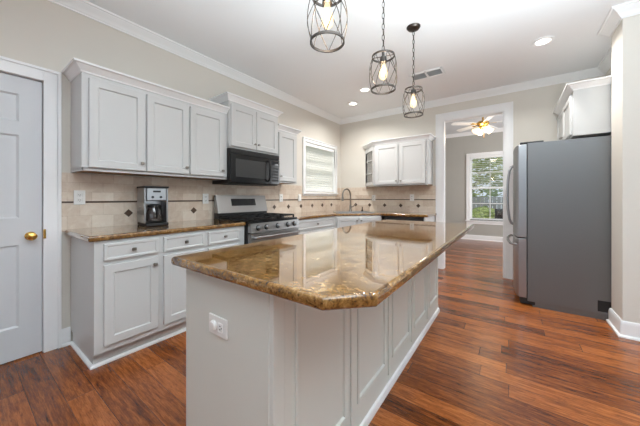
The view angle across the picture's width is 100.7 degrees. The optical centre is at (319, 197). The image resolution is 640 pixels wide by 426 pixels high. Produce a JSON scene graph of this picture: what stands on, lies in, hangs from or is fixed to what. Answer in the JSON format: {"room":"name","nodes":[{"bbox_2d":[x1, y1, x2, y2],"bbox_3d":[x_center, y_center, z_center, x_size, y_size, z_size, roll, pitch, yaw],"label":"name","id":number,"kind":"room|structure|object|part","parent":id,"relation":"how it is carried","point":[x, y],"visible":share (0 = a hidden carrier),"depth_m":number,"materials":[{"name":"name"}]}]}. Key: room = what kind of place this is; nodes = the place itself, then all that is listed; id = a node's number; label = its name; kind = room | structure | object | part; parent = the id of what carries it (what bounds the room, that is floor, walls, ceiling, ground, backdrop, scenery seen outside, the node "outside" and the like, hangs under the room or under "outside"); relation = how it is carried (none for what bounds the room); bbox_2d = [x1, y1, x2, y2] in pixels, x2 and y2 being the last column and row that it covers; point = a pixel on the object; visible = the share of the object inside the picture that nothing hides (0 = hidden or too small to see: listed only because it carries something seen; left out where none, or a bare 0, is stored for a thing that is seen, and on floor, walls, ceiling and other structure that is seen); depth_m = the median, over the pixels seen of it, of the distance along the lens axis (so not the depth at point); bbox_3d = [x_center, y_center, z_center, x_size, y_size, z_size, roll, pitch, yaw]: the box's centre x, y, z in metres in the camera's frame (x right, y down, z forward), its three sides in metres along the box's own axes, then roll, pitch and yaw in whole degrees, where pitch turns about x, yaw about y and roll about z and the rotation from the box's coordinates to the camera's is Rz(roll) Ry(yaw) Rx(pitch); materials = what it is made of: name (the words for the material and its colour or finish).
{"room":"kitchen","nodes":[
{"label":"kitchen","id":0,"kind":"room"},
{"bbox_2d":[0,0,339,340],"bbox_3d":[-2.184,-0.211,2.000,0.150,2.760,8.928,0,0,36],"label":"wall","id":1,"kind":"structure","parent":0,"point":[47,34],"depth_m":2.25,"materials":[{"name":"beige paint"}]},
{"bbox_2d":[0,72,45,364],"bbox_3d":[-2.305,0.146,1.692,0.107,2.030,0.781,0,0,36],"label":"door","id":2,"kind":"structure","parent":1,"relation":"in","point":[20,98],"depth_m":1.92,"materials":[{"name":"white paint"}]},
{"bbox_3d":[-2.107,0.284,1.937,0.072,0.062,0.062,0,0,36],"label":"knob","id":3,"kind":"part","parent":2,"relation":"part of","materials":[{"name":"gold metal"}]},
{"bbox_2d":[0,56,61,352],"bbox_3d":[-2.350,0.099,1.712,0.137,2.141,0.969,0,0,36],"label":"trim","id":4,"kind":"structure","parent":1,"relation":"attached to","point":[51,80],"depth_m":2.02,"materials":[{"name":"white paint"}]},
{"bbox_2d":[62,327,70,346],"bbox_3d":[-2.004,1.101,2.095,0.030,0.135,0.054,0,0,36],"label":"baseboard","id":5,"kind":"structure","parent":1,"relation":"attached to","point":[66,332],"depth_m":2.10,"materials":[{"name":"white paint"}]},
{"bbox_2d":[61,57,229,180],"bbox_3d":[-1.510,-0.595,2.497,0.357,0.791,1.282,0,0,36],"label":"upper cabinet","id":6,"kind":"object","parent":1,"relation":"attached to","point":[122,124],"visible":1,"depth_m":2.25,"materials":[{"name":"white paint"}]},
{"bbox_3d":[-1.612,-0.558,2.124,0.020,0.666,0.371,0,0,36],"label":"door","id":7,"kind":"part","parent":6,"relation":"part of","materials":[{"name":"white paint"}]},
{"bbox_3d":[-1.509,-0.957,2.497,0.356,0.066,1.282,0,0,36],"label":"crown","id":8,"kind":"part","parent":6,"relation":"part of","materials":[{"name":"white paint"}]},
{"bbox_3d":[-1.387,-0.558,2.436,0.020,0.666,0.363,0,0,36],"label":"door","id":9,"kind":"part","parent":6,"relation":"part of","materials":[{"name":"white paint"}]},
{"bbox_3d":[-1.161,-0.558,2.749,0.020,0.666,0.376,0,0,36],"label":"door","id":10,"kind":"part","parent":6,"relation":"part of","materials":[{"name":"white paint"}]},
{"bbox_2d":[62,172,339,231],"bbox_3d":[-0.799,0.036,3.775,0.018,0.465,4.187,0,0,36],"label":"tile backsplash","id":11,"kind":"structure","parent":1,"relation":"attached to","point":[110,200],"depth_m":2.63,"materials":[{"name":"tile"}]},
{"bbox_2d":[74,190,84,204],"bbox_3d":[-1.951,0.001,2.154,0.010,0.116,0.072,0,0,36],"label":"power outlet","id":12,"kind":"object","parent":11,"relation":"attached to","point":[79,195],"visible":1,"depth_m":2.15,"materials":[{"name":"white plastic"}]},
{"bbox_2d":[203,194,208,203],"bbox_3d":[-1.310,0.014,3.042,0.010,0.116,0.072,0,0,36],"label":"power outlet","id":13,"kind":"object","parent":11,"relation":"attached to","point":[205,196],"visible":1,"depth_m":3.04,"materials":[{"name":"white plastic"}]},
{"bbox_2d":[279,194,282,201],"bbox_3d":[-0.591,0.009,4.039,0.010,0.116,0.072,0,0,36],"label":"power outlet","id":14,"kind":"object","parent":11,"relation":"attached to","point":[280,195],"visible":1,"depth_m":4.03,"materials":[{"name":"white plastic"}]},
{"bbox_2d":[207,91,282,155],"bbox_3d":[-0.899,-0.845,3.317,0.387,0.591,0.866,0,0,36],"label":"upper cabinet","id":15,"kind":"object","parent":1,"relation":"attached to","point":[251,125],"visible":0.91,"depth_m":3.15,"materials":[{"name":"white paint"}]},
{"bbox_3d":[-0.883,-0.808,3.083,0.020,0.466,0.354,0,0,36],"label":"door","id":16,"kind":"part","parent":15,"relation":"part of","materials":[{"name":"white paint"}]},
{"bbox_3d":[-0.899,-1.107,3.317,0.386,0.066,0.866,0,0,36],"label":"crown","id":17,"kind":"part","parent":15,"relation":"part of","materials":[{"name":"white paint"}]},
{"bbox_2d":[212,148,278,185],"bbox_3d":[-0.877,-0.352,3.301,0.416,0.393,0.754,0,0,36],"label":"microwave","id":18,"kind":"object","parent":15,"relation":"attached to","point":[244,167],"visible":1,"depth_m":3.14,"materials":[{"name":"black metal"}]},
{"bbox_3d":[-0.821,-0.330,3.155,0.036,0.323,0.582,0,0,36],"label":"door","id":19,"kind":"part","parent":18,"relation":"part of","materials":[{"name":"black glass"}]},
{"bbox_3d":[-0.638,-0.331,3.333,0.065,0.275,0.025,0,0,36],"label":"door handle","id":20,"kind":"part","parent":18,"relation":"part of","materials":[{"name":"black plastic"}]},
{"bbox_3d":[-0.600,-0.330,3.462,0.036,0.323,0.170,0,0,36],"label":"control panel","id":21,"kind":"part","parent":18,"relation":"part of","materials":[{"name":"black plastic"}]},
{"bbox_3d":[-0.672,-0.808,3.375,0.020,0.466,0.354,0,0,36],"label":"door","id":22,"kind":"part","parent":15,"relation":"part of","materials":[{"name":"white paint"}]},
{"bbox_2d":[278,124,301,183],"bbox_3d":[-0.549,-0.592,3.828,0.357,0.786,0.474,0,0,36],"label":"upper cabinet","id":23,"kind":"object","parent":1,"relation":"attached to","point":[287,136],"visible":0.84,"depth_m":3.72,"materials":[{"name":"white paint"}]},
{"bbox_3d":[-0.455,-0.555,3.727,0.020,0.661,0.350,0,0,36],"label":"door","id":24,"kind":"part","parent":23,"relation":"part of","materials":[{"name":"white paint"}]},
{"bbox_3d":[-0.549,-0.952,3.828,0.356,0.066,0.474,0,0,36],"label":"crown","id":25,"kind":"part","parent":23,"relation":"part of","materials":[{"name":"white paint"}]},
{"bbox_2d":[302,136,337,195],"bbox_3d":[-0.018,-0.529,4.942,0.160,0.997,1.095,0,0,36],"label":"window","id":26,"kind":"structure","parent":1,"relation":"in","point":[305,139],"depth_m":4.88,"materials":[{"name":"white paint"}]},
{"bbox_2d":[306,142,333,191],"bbox_3d":[0.003,-0.529,4.927,0.073,0.838,0.901,0,0,36],"label":"window blind","id":27,"kind":"object","parent":26,"relation":"attached to","point":[317,157],"visible":0.85,"depth_m":4.91,"materials":[{"name":"white paint"}]},
{"bbox_3d":[-0.006,-0.119,4.934,0.048,0.018,0.901,0,0,36],"label":"rail","id":28,"kind":"part","parent":27,"relation":"part of","materials":[{"name":"white paint"}]},
{"bbox_2d":[0,239,639,425],"bbox_3d":[1.931,1.219,1.394,7.700,0.100,12.520,0,0,36],"label":"floor","id":29,"kind":"structure","parent":0,"point":[488,357],"depth_m":1.74,"materials":[{"name":"brown wood"}]},
{"bbox_2d":[70,226,243,369],"bbox_3d":[-1.373,0.733,2.424,0.641,0.872,1.233,0,0,36],"label":"base cabinet","id":30,"kind":"object","parent":29,"relation":"on","point":[128,296],"visible":0.7,"depth_m":1.97,"materials":[{"name":"white paint"}]},
{"bbox_3d":[-1.413,1.158,2.453,0.542,0.022,1.233,0,0,36],"label":"shoe moulding","id":31,"kind":"part","parent":30,"relation":"part of","materials":[{"name":"white paint"}]},
{"bbox_3d":[-1.368,0.376,1.941,0.020,0.117,0.343,0,0,36],"label":"drawer","id":32,"kind":"part","parent":30,"relation":"part of","materials":[{"name":"white paint"}]},
{"bbox_3d":[-1.368,0.739,1.941,0.020,0.550,0.343,0,0,36],"label":"cabinet door","id":33,"kind":"part","parent":30,"relation":"part of","materials":[{"name":"white paint"}]},
{"bbox_2d":[65,219,245,241],"bbox_3d":[-1.390,0.275,2.418,0.622,0.040,1.261,0,0,36],"label":"countertop","id":34,"kind":"structure","parent":30,"relation":"on","point":[128,231],"depth_m":2.11,"materials":[{"name":"stone"}]},
{"bbox_2d":[137,186,168,226],"bbox_3d":[-1.539,0.077,2.445,0.274,0.356,0.196,0,0,43],"label":"coffee maker","id":35,"kind":"object","parent":34,"relation":"on","point":[152,201],"visible":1,"depth_m":2.40,"materials":[{"name":"metal"}]},
{"bbox_3d":[-1.545,-0.092,2.450,0.257,0.018,0.196,0,0,43],"label":"lid","id":36,"kind":"part","parent":35,"relation":"part of","materials":[{"name":"black plastic"}]},
{"bbox_3d":[-1.507,0.074,2.416,0.104,0.031,0.104,0,0,43],"label":"carafe lid","id":37,"kind":"part","parent":35,"relation":"part of","materials":[{"name":"black plastic"}]},
{"bbox_3d":[-1.455,0.133,2.367,0.045,0.113,0.018,0,0,43],"label":"carafe handle","id":38,"kind":"part","parent":35,"relation":"part of","materials":[{"name":"black plastic"}]},
{"bbox_3d":[-1.143,0.376,2.252,0.020,0.117,0.345,0,0,36],"label":"drawer","id":39,"kind":"part","parent":30,"relation":"part of","materials":[{"name":"white paint"}]},
{"bbox_3d":[-1.143,0.739,2.252,0.020,0.550,0.345,0,0,36],"label":"cabinet door","id":40,"kind":"part","parent":30,"relation":"part of","materials":[{"name":"white paint"}]},
{"bbox_3d":[-0.922,0.376,2.559,0.020,0.117,0.339,0,0,36],"label":"drawer","id":41,"kind":"part","parent":30,"relation":"part of","materials":[{"name":"white paint"}]},
{"bbox_3d":[-0.922,0.739,2.559,0.020,0.550,0.339,0,0,36],"label":"cabinet door","id":42,"kind":"part","parent":30,"relation":"part of","materials":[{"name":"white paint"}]},
{"bbox_2d":[214,195,299,243],"bbox_3d":[-0.727,0.572,3.193,0.716,1.195,0.758,0,0,36],"label":"gas range","id":43,"kind":"object","parent":29,"relation":"on","point":[261,225],"visible":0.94,"depth_m":3.10,"materials":[{"name":"metal"}]},
{"bbox_2d":[214,216,296,223],"bbox_3d":[-0.764,0.260,3.220,0.625,0.032,0.758,0,0,36],"label":"cooktop","id":44,"kind":"object","parent":43,"relation":"in","point":[248,220],"depth_m":2.99,"materials":[{"name":"black metal"}]},
{"bbox_2d":[244,224,299,243],"bbox_3d":[-0.727,0.722,3.193,0.716,0.895,0.758,0,0,36],"label":"oven","id":45,"kind":"object","parent":43,"relation":"in","point":[253,233],"depth_m":2.87,"materials":[{"name":"silver glass"}]},
{"bbox_3d":[-0.498,0.321,3.028,0.060,0.097,0.758,0,0,36],"label":"control panel","id":46,"kind":"part","parent":43,"relation":"part of","materials":[{"name":"metal"}]},
{"bbox_2d":[186,257,439,425],"bbox_3d":[0.321,0.733,1.936,0.555,0.873,2.335,0,0,36],"label":"kitchen island","id":47,"kind":"object","parent":29,"relation":"on","point":[282,362],"visible":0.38,"depth_m":1.06,"materials":[{"name":"grey paint"}]},
{"bbox_2d":[209,313,227,339],"bbox_3d":[-0.391,0.489,1.005,0.116,0.072,0.019,0,0,36],"label":"power outlet","id":48,"kind":"object","parent":47,"relation":"attached to","point":[218,325],"visible":1,"depth_m":1.00,"materials":[{"name":"white plastic"}]},
{"bbox_2d":[218,323,222,332],"bbox_3d":[-0.373,0.489,0.994,0.028,0.033,0.005,0,0,36],"label":"receptacle","id":49,"kind":"object","parent":48,"relation":"attached to","point":[220,325],"depth_m":0.99,"materials":[{"name":"white plastic"}]},
{"bbox_3d":[-0.146,0.733,0.867,0.032,0.873,0.055,0,0,36],"label":"corner post","id":50,"kind":"part","parent":47,"relation":"part of","materials":[{"name":"grey paint"}]},
{"bbox_3d":[0.014,0.733,1.069,0.024,0.873,0.458,0,0,36],"label":"panel","id":51,"kind":"part","parent":47,"relation":"part of","materials":[{"name":"grey paint"}]},
{"bbox_2d":[171,219,474,310],"bbox_3d":[0.427,0.275,1.855,0.902,0.040,2.402,0,0,36],"label":"island countertop","id":52,"kind":"structure","parent":47,"relation":"on","point":[359,265],"depth_m":1.06,"materials":[{"name":"stone"}]},
{"bbox_3d":[0.285,0.733,1.444,0.024,0.873,0.463,0,0,36],"label":"panel","id":53,"kind":"part","parent":47,"relation":"part of","materials":[{"name":"grey paint"}]},
{"bbox_3d":[0.556,1.150,1.803,0.017,0.038,2.275,0,0,36],"label":"moulding","id":54,"kind":"part","parent":47,"relation":"part of","materials":[{"name":"white paint"}]},
{"bbox_3d":[0.555,0.733,1.819,0.024,0.873,0.458,0,0,36],"label":"panel","id":55,"kind":"part","parent":47,"relation":"part of","materials":[{"name":"grey paint"}]},
{"bbox_3d":[0.824,0.733,2.192,0.024,0.873,0.458,0,0,36],"label":"panel","id":56,"kind":"part","parent":47,"relation":"part of","materials":[{"name":"grey paint"}]},
{"bbox_3d":[1.086,0.733,2.555,0.024,0.873,0.433,0,0,36],"label":"panel","id":57,"kind":"part","parent":47,"relation":"part of","materials":[{"name":"grey paint"}]},
{"bbox_2d":[296,216,334,234],"bbox_3d":[-0.278,0.733,3.942,0.641,0.872,0.976,0,0,36],"label":"base cabinet","id":58,"kind":"object","parent":29,"relation":"on","point":[325,223],"visible":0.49,"depth_m":3.75,"materials":[{"name":"white paint"}]},
{"bbox_3d":[-0.044,0.376,3.776,0.020,0.117,0.890,0,0,36],"label":"drawer","id":59,"kind":"part","parent":58,"relation":"part of","materials":[{"name":"white paint"}]},
{"bbox_3d":[-0.044,0.739,3.776,0.020,0.550,0.890,0,0,36],"label":"cabinet door","id":60,"kind":"part","parent":58,"relation":"part of","materials":[{"name":"white paint"}]},
{"bbox_2d":[335,216,380,227],"bbox_3d":[0.550,0.733,4.660,1.139,0.872,1.142,0,0,36],"label":"base cabinet","id":61,"kind":"object","parent":29,"relation":"on","point":[340,221],"visible":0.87,"depth_m":4.21,"materials":[{"name":"white paint"}]},
{"bbox_3d":[0.441,0.666,4.205,0.351,0.695,0.020,0,0,-9],"label":"door","id":62,"kind":"part","parent":61,"relation":"part of","materials":[{"name":"white paint"}]},
{"bbox_2d":[291,210,436,219],"bbox_3d":[0.552,0.275,4.056,1.855,0.040,2.126,0,0,36],"label":"countertop","id":63,"kind":"structure","parent":61,"relation":"on","point":[320,214],"depth_m":4.21,"materials":[{"name":"stone"}]},
{"bbox_2d":[342,188,355,210],"bbox_3d":[0.532,0.041,5.037,0.305,0.428,0.102,0,0,-23],"label":"kitchen faucet","id":64,"kind":"object","parent":63,"relation":"on","point":[350,206],"visible":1,"depth_m":5.05,"materials":[{"name":"silver metal"}]},
{"bbox_3d":[0.503,-0.009,5.019,0.226,0.328,0.026,0,0,-38],"label":"spout","id":65,"kind":"part","parent":64,"relation":"part of","materials":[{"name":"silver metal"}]},
{"bbox_2d":[335,211,374,212],"bbox_3d":[0.568,0.339,4.524,0.630,0.181,0.380,0,0,-9],"label":"sink","id":66,"kind":"object","parent":63,"relation":"in","point":[338,211],"visible":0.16,"depth_m":4.68,"materials":[{"name":"metal"}]},
{"bbox_3d":[0.795,0.666,4.262,0.351,0.695,0.020,0,0,-9],"label":"door","id":67,"kind":"part","parent":61,"relation":"part of","materials":[{"name":"white paint"}]},
{"bbox_2d":[385,216,423,220],"bbox_3d":[1.441,0.735,4.313,0.596,0.868,0.654,0,0,36],"label":"dishwasher","id":68,"kind":"object","parent":29,"relation":"on","point":[386,217],"visible":0.19,"depth_m":4.07,"materials":[{"name":"metal"}]},
{"bbox_2d":[424,216,434,221],"bbox_3d":[1.717,0.733,4.153,0.026,0.872,0.599,0,0,36],"label":"end panel","id":69,"kind":"object","parent":29,"relation":"on","point":[432,218],"visible":0.24,"depth_m":4.14,"materials":[{"name":"white paint"}]},
{"bbox_2d":[506,135,610,319],"bbox_3d":[2.720,0.285,3.060,0.939,1.768,0.914,0,0,36],"label":"refrigerator","id":70,"kind":"object","parent":29,"relation":"on","point":[561,223],"visible":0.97,"depth_m":2.69,"materials":[{"name":"metal"}]},
{"bbox_3d":[2.387,0.516,3.303,0.107,0.041,0.825,0,0,36],"label":"drawer handle","id":71,"kind":"part","parent":70,"relation":"part of","materials":[{"name":"metal"}]},
{"bbox_3d":[2.446,0.764,3.260,0.115,0.640,0.910,0,0,36],"label":"freezer drawer","id":72,"kind":"part","parent":70,"relation":"part of","materials":[{"name":"metal"}]},
{"bbox_2d":[86,0,631,118],"bbox_3d":[0.864,-1.641,-0.199,7.606,0.100,8.928,0,0,36],"label":"ceiling","id":73,"kind":"structure","parent":0,"point":[479,45],"depth_m":2.69,"materials":[{"name":"paint"}]},
{"bbox_2d":[307,0,347,52],"bbox_3d":[0.036,-1.178,1.318,0.187,0.826,0.202,0,0,36],"label":"pendant light","id":74,"kind":"object","parent":73,"relation":"hanging from","point":[326,4],"visible":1,"depth_m":1.32,"materials":[{"name":"brown metal"}]},
{"bbox_2d":[322,0,331,7],"bbox_3d":[0.036,-1.000,1.318,0.052,0.083,0.052,0,0,36],"label":"socket","id":75,"kind":"object","parent":74,"relation":"attached to","point":[325,3],"depth_m":1.31,"materials":[{"name":"metal"}]},
{"bbox_2d":[347,102,358,105],"bbox_3d":[0.558,-1.586,4.493,0.190,0.010,0.190,0,0,36],"label":"recessed light","id":76,"kind":"object","parent":73,"relation":"in","point":[349,103],"visible":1,"depth_m":4.48,"materials":[{"name":"white paint"}]},
{"bbox_2d":[359,87,370,92],"bbox_3d":[0.664,-1.586,3.911,0.190,0.010,0.190,0,0,36],"label":"recessed light","id":77,"kind":"object","parent":73,"relation":"in","point":[363,89],"visible":0.98,"depth_m":3.90,"materials":[{"name":"white paint"}]},
{"bbox_2d":[369,0,396,94],"bbox_3d":[0.452,-1.178,1.894,0.187,0.826,0.202,0,0,21],"label":"pendant light","id":78,"kind":"object","parent":73,"relation":"hanging from","point":[383,60],"visible":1,"depth_m":1.89,"materials":[{"name":"brown metal"}]},
{"bbox_2d":[380,52,386,64],"bbox_3d":[0.451,-1.000,1.894,0.052,0.083,0.052,0,0,21],"label":"socket","id":79,"kind":"object","parent":78,"relation":"attached to","point":[382,57],"depth_m":1.88,"materials":[{"name":"brown metal"}]},
{"bbox_3d":[0.451,-1.278,1.894,0.016,0.559,0.016,0,0,-24],"label":"chain","id":80,"kind":"part","parent":78,"relation":"part of","materials":[{"name":"brown metal"}]},
{"bbox_2d":[402,23,424,117],"bbox_3d":[0.873,-1.178,2.478,0.187,0.826,0.202,0,0,7],"label":"pendant light","id":81,"kind":"object","parent":73,"relation":"hanging from","point":[413,27],"visible":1,"depth_m":2.47,"materials":[{"name":"brown metal"}]},
{"bbox_2d":[411,87,415,95],"bbox_3d":[0.873,-1.000,2.478,0.052,0.083,0.052,0,0,7],"label":"socket","id":82,"kind":"object","parent":81,"relation":"attached to","point":[413,89],"depth_m":2.46,"materials":[{"name":"brown metal"}]},
{"bbox_3d":[0.873,-1.278,2.478,0.016,0.559,0.016,0,0,-38],"label":"chain","id":83,"kind":"part","parent":81,"relation":"part of","materials":[{"name":"brown metal"}]},
{"bbox_2d":[409,66,444,80],"bbox_3d":[1.377,-1.585,3.421,0.400,0.013,0.210,0,0,36],"label":"ceiling vent","id":84,"kind":"object","parent":73,"relation":"in","point":[436,71],"visible":0.89,"depth_m":3.41,"materials":[{"name":"white metal"}]},
{"bbox_2d":[531,36,554,46],"bbox_3d":[2.269,-1.586,2.699,0.190,0.010,0.190,0,0,36],"label":"recessed light","id":85,"kind":"object","parent":73,"relation":"in","point":[545,40],"visible":1,"depth_m":2.69,"materials":[{"name":"white paint"}]},
{"bbox_2d":[340,75,604,221],"bbox_3d":[2.042,-0.321,4.382,3.916,2.980,0.120,0,0,36],"label":"wall","id":86,"kind":"structure","parent":0,"point":[534,119],"depth_m":4.41,"materials":[{"name":"beige paint"}]},
{"bbox_2d":[340,186,435,212],"bbox_3d":[1.168,0.036,4.927,1.836,0.465,0.018,0,0,36],"label":"tile backsplash","id":87,"kind":"structure","parent":86,"relation":"attached to","point":[394,199],"depth_m":4.83,"materials":[{"name":"tile"}]},
{"bbox_2d":[362,133,435,186],"bbox_3d":[1.274,-0.594,4.627,1.336,0.793,0.377,0,0,36],"label":"upper cabinet","id":88,"kind":"object","parent":86,"relation":"attached to","point":[408,160],"visible":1,"depth_m":4.40,"materials":[{"name":"white paint"}]},
{"bbox_3d":[0.916,-0.558,4.911,0.003,0.575,0.354,0,0,-9],"label":"glass pane","id":89,"kind":"part","parent":88,"relation":"part of","materials":[{"name":"clear glass"}]},
{"bbox_3d":[0.914,-0.558,4.910,0.020,0.675,0.432,0,0,-9],"label":"glass door","id":90,"kind":"part","parent":88,"relation":"part of","materials":[{"name":"white paint"}]},
{"bbox_3d":[1.139,-0.559,4.545,0.400,0.673,0.020,0,0,36],"label":"cabinet door","id":91,"kind":"part","parent":88,"relation":"part of","materials":[{"name":"white paint"}]},
{"bbox_3d":[1.274,-0.957,4.626,1.336,0.066,0.376,0,0,36],"label":"cabinet crown","id":92,"kind":"part","parent":88,"relation":"part of","materials":[{"name":"white paint"}]},
{"bbox_3d":[1.490,-0.559,4.291,0.415,0.673,0.020,0,0,36],"label":"cabinet door","id":93,"kind":"part","parent":88,"relation":"part of","materials":[{"name":"white paint"}]},
{"bbox_2d":[436,101,512,279],"bbox_3d":[2.373,-0.099,4.137,1.037,2.535,0.165,0,0,36],"label":"trim","id":94,"kind":"structure","parent":86,"relation":"attached to","point":[506,109],"depth_m":3.89,"materials":[{"name":"white paint"}]},
{"bbox_2d":[445,132,502,236],"bbox_3d":[4.678,-0.321,7.082,4.100,2.980,0.120,0,0,36],"label":"wall","id":95,"kind":"structure","parent":0,"point":[456,148],"depth_m":7.50,"materials":[{"name":"grey paint"}]},
{"bbox_2d":[445,128,502,137],"bbox_3d":[3.586,-1.766,5.569,4.100,0.090,3.612,0,0,36],"label":"trim","id":96,"kind":"structure","parent":95,"relation":"attached to","point":[498,129],"depth_m":7.39,"materials":[{"name":"white paint"}]},
{"bbox_2d":[461,234,502,241],"bbox_3d":[3.586,1.101,5.569,4.100,0.135,3.612,0,0,36],"label":"baseboard","id":97,"kind":"structure","parent":95,"relation":"attached to","point":[469,237],"depth_m":7.17,"materials":[{"name":"white paint"}]},
{"bbox_2d":[465,151,502,224],"bbox_3d":[4.568,-0.244,7.130,1.155,1.947,0.170,0,0,36],"label":"window","id":98,"kind":"structure","parent":95,"relation":"in","point":[469,203],"depth_m":7.37,"materials":[{"name":"white paint"}]},
{"bbox_2d":[470,155,502,188],"bbox_3d":[4.557,-0.679,7.115,0.911,0.888,0.073,0,0,36],"label":"window blind","id":99,"kind":"object","parent":98,"relation":"attached to","point":[490,156],"visible":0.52,"depth_m":7.15,"materials":[{"name":"white paint"}]},
{"bbox_3d":[4.564,-0.244,7.125,0.911,0.018,0.048,0,0,36],"label":"rail","id":100,"kind":"part","parent":99,"relation":"part of","materials":[{"name":"white paint"}]},
{"bbox_2d":[445,114,502,134],"bbox_3d":[3.621,-1.861,5.617,4.340,0.100,3.732,0,0,36],"label":"ceiling","id":101,"kind":"structure","parent":0,"point":[449,129],"depth_m":6.59,"materials":[{"name":"paint"}]},
{"bbox_2d":[451,115,500,134],"bbox_3d":[3.426,-1.516,5.481,1.197,0.590,1.248,0,0,36],"label":"ceiling fan","id":102,"kind":"object","parent":101,"relation":"hanging from","point":[484,124],"visible":0.91,"depth_m":5.49,"materials":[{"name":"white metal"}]},
{"bbox_3d":[2.975,-1.531,5.510,0.480,0.036,0.135,0,0,0],"label":"blade","id":103,"kind":"part","parent":102,"relation":"part of","materials":[{"name":"white wood"}]},
{"bbox_3d":[3.257,-1.531,5.901,0.135,0.036,0.480,0,0,-18],"label":"blade","id":104,"kind":"part","parent":102,"relation":"part of","materials":[{"name":"white wood"}]},
{"bbox_3d":[3.238,-1.389,5.521,0.140,0.140,0.127,0,0,36],"label":"lamp shade","id":105,"kind":"part","parent":102,"relation":"part of","materials":[{"name":"white glass"}]},
{"bbox_3d":[3.375,-1.389,5.365,0.127,0.140,0.140,0,0,36],"label":"lamp shade","id":106,"kind":"part","parent":102,"relation":"part of","materials":[{"name":"white glass"}]},
{"bbox_2d":[611,14,639,323],"bbox_3d":[4.197,-0.211,1.222,3.863,2.760,0.306,0,0,36],"label":"wall","id":107,"kind":"structure","parent":0,"point":[625,41],"depth_m":2.22,"materials":[{"name":"beige paint"}]},
{"bbox_2d":[48,0,639,124],"bbox_3d":[0.864,-1.546,-0.199,7.366,0.090,8.688,0,0,36],"label":"trim","id":108,"kind":"structure","parent":107,"relation":"attached to","point":[85,8],"depth_m":3.15,"materials":[{"name":"white paint"}]},
{"bbox_2d":[606,308,639,340],"bbox_3d":[4.136,1.101,1.266,3.773,0.135,0.366,0,0,36],"label":"baseboard","id":109,"kind":"structure","parent":107,"relation":"attached to","point":[623,329],"depth_m":2.21,"materials":[{"name":"white paint"}]},
{"label":"outside","id":110,"kind":"structure","parent":0,"visible":0},
{"bbox_3d":[10.257,1.469,22.762,50.000,0.100,31.080,0,0,36],"label":"lawn","id":111,"kind":"structure","parent":110,"visible":0},
{"bbox_2d":[472,206,494,218],"bbox_3d":[6.830,0.881,10.964,1.195,1.068,1.197,0,0,36],"label":"shrub","id":112,"kind":"object","parent":111,"relation":"on","point":[485,212],"visible":0.48,"depth_m":10.86,"materials":[{"name":"green plant"}]},
{"bbox_2d":[472,157,502,205],"bbox_3d":[8.083,-1.292,14.678,3.875,5.396,3.982,0,0,36],"label":"tree","id":113,"kind":"object","parent":111,"relation":"on","point":[492,176],"visible":0.16,"depth_m":13.67,"materials":[{"name":"green plant"}]},
{"bbox_2d":[472,197,502,217],"bbox_3d":[8.164,0.694,11.657,9.600,1.450,0.060,0,0,36],"label":"fence","id":114,"kind":"object","parent":111,"relation":"on","point":[474,199],"visible":0.09,"depth_m":12.03,"materials":[{"name":"grey wood"}]},
{"bbox_3d":[6.735,1.394,8.224,5.700,0.050,3.180,0,0,36],"label":"patio","id":115,"kind":"object","parent":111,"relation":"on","visible":0},
{"bbox_2d":[494,209,502,218],"bbox_3d":[6.281,0.879,8.915,0.580,0.980,0.530,0,0,7],"label":"patio chair","id":116,"kind":"object","parent":115,"relation":"on","point":[498,212],"visible":0.17,"depth_m":9.14,"materials":[{"name":"black metal"}]},
{"bbox_3d":[3.227,-0.211,2.781,0.120,2.760,1.088,0,0,36],"label":"wall","id":117,"kind":"structure","parent":0,"visible":0},
{"bbox_2d":[553,75,611,139],"bbox_3d":[2.971,-0.875,2.943,0.482,0.519,1.098,0,0,36],"label":"upper cabinet","id":118,"kind":"object","parent":117,"relation":"attached to","point":[583,108],"visible":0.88,"depth_m":2.60,"materials":[{"name":"white paint"}]},
{"bbox_3d":[2.948,-0.834,3.250,0.020,0.395,0.459,0,0,36],"label":"door","id":119,"kind":"part","parent":118,"relation":"part of","materials":[{"name":"white paint"}]},
{"bbox_3d":[2.672,-0.834,2.868,0.020,0.395,0.459,0,0,36],"label":"door","id":120,"kind":"part","parent":118,"relation":"part of","materials":[{"name":"white paint"}]},
{"bbox_3d":[2.970,-1.102,2.944,0.481,0.066,1.098,0,0,36],"label":"crown","id":121,"kind":"part","parent":118,"relation":"part of","materials":[{"name":"white paint"}]}
]}

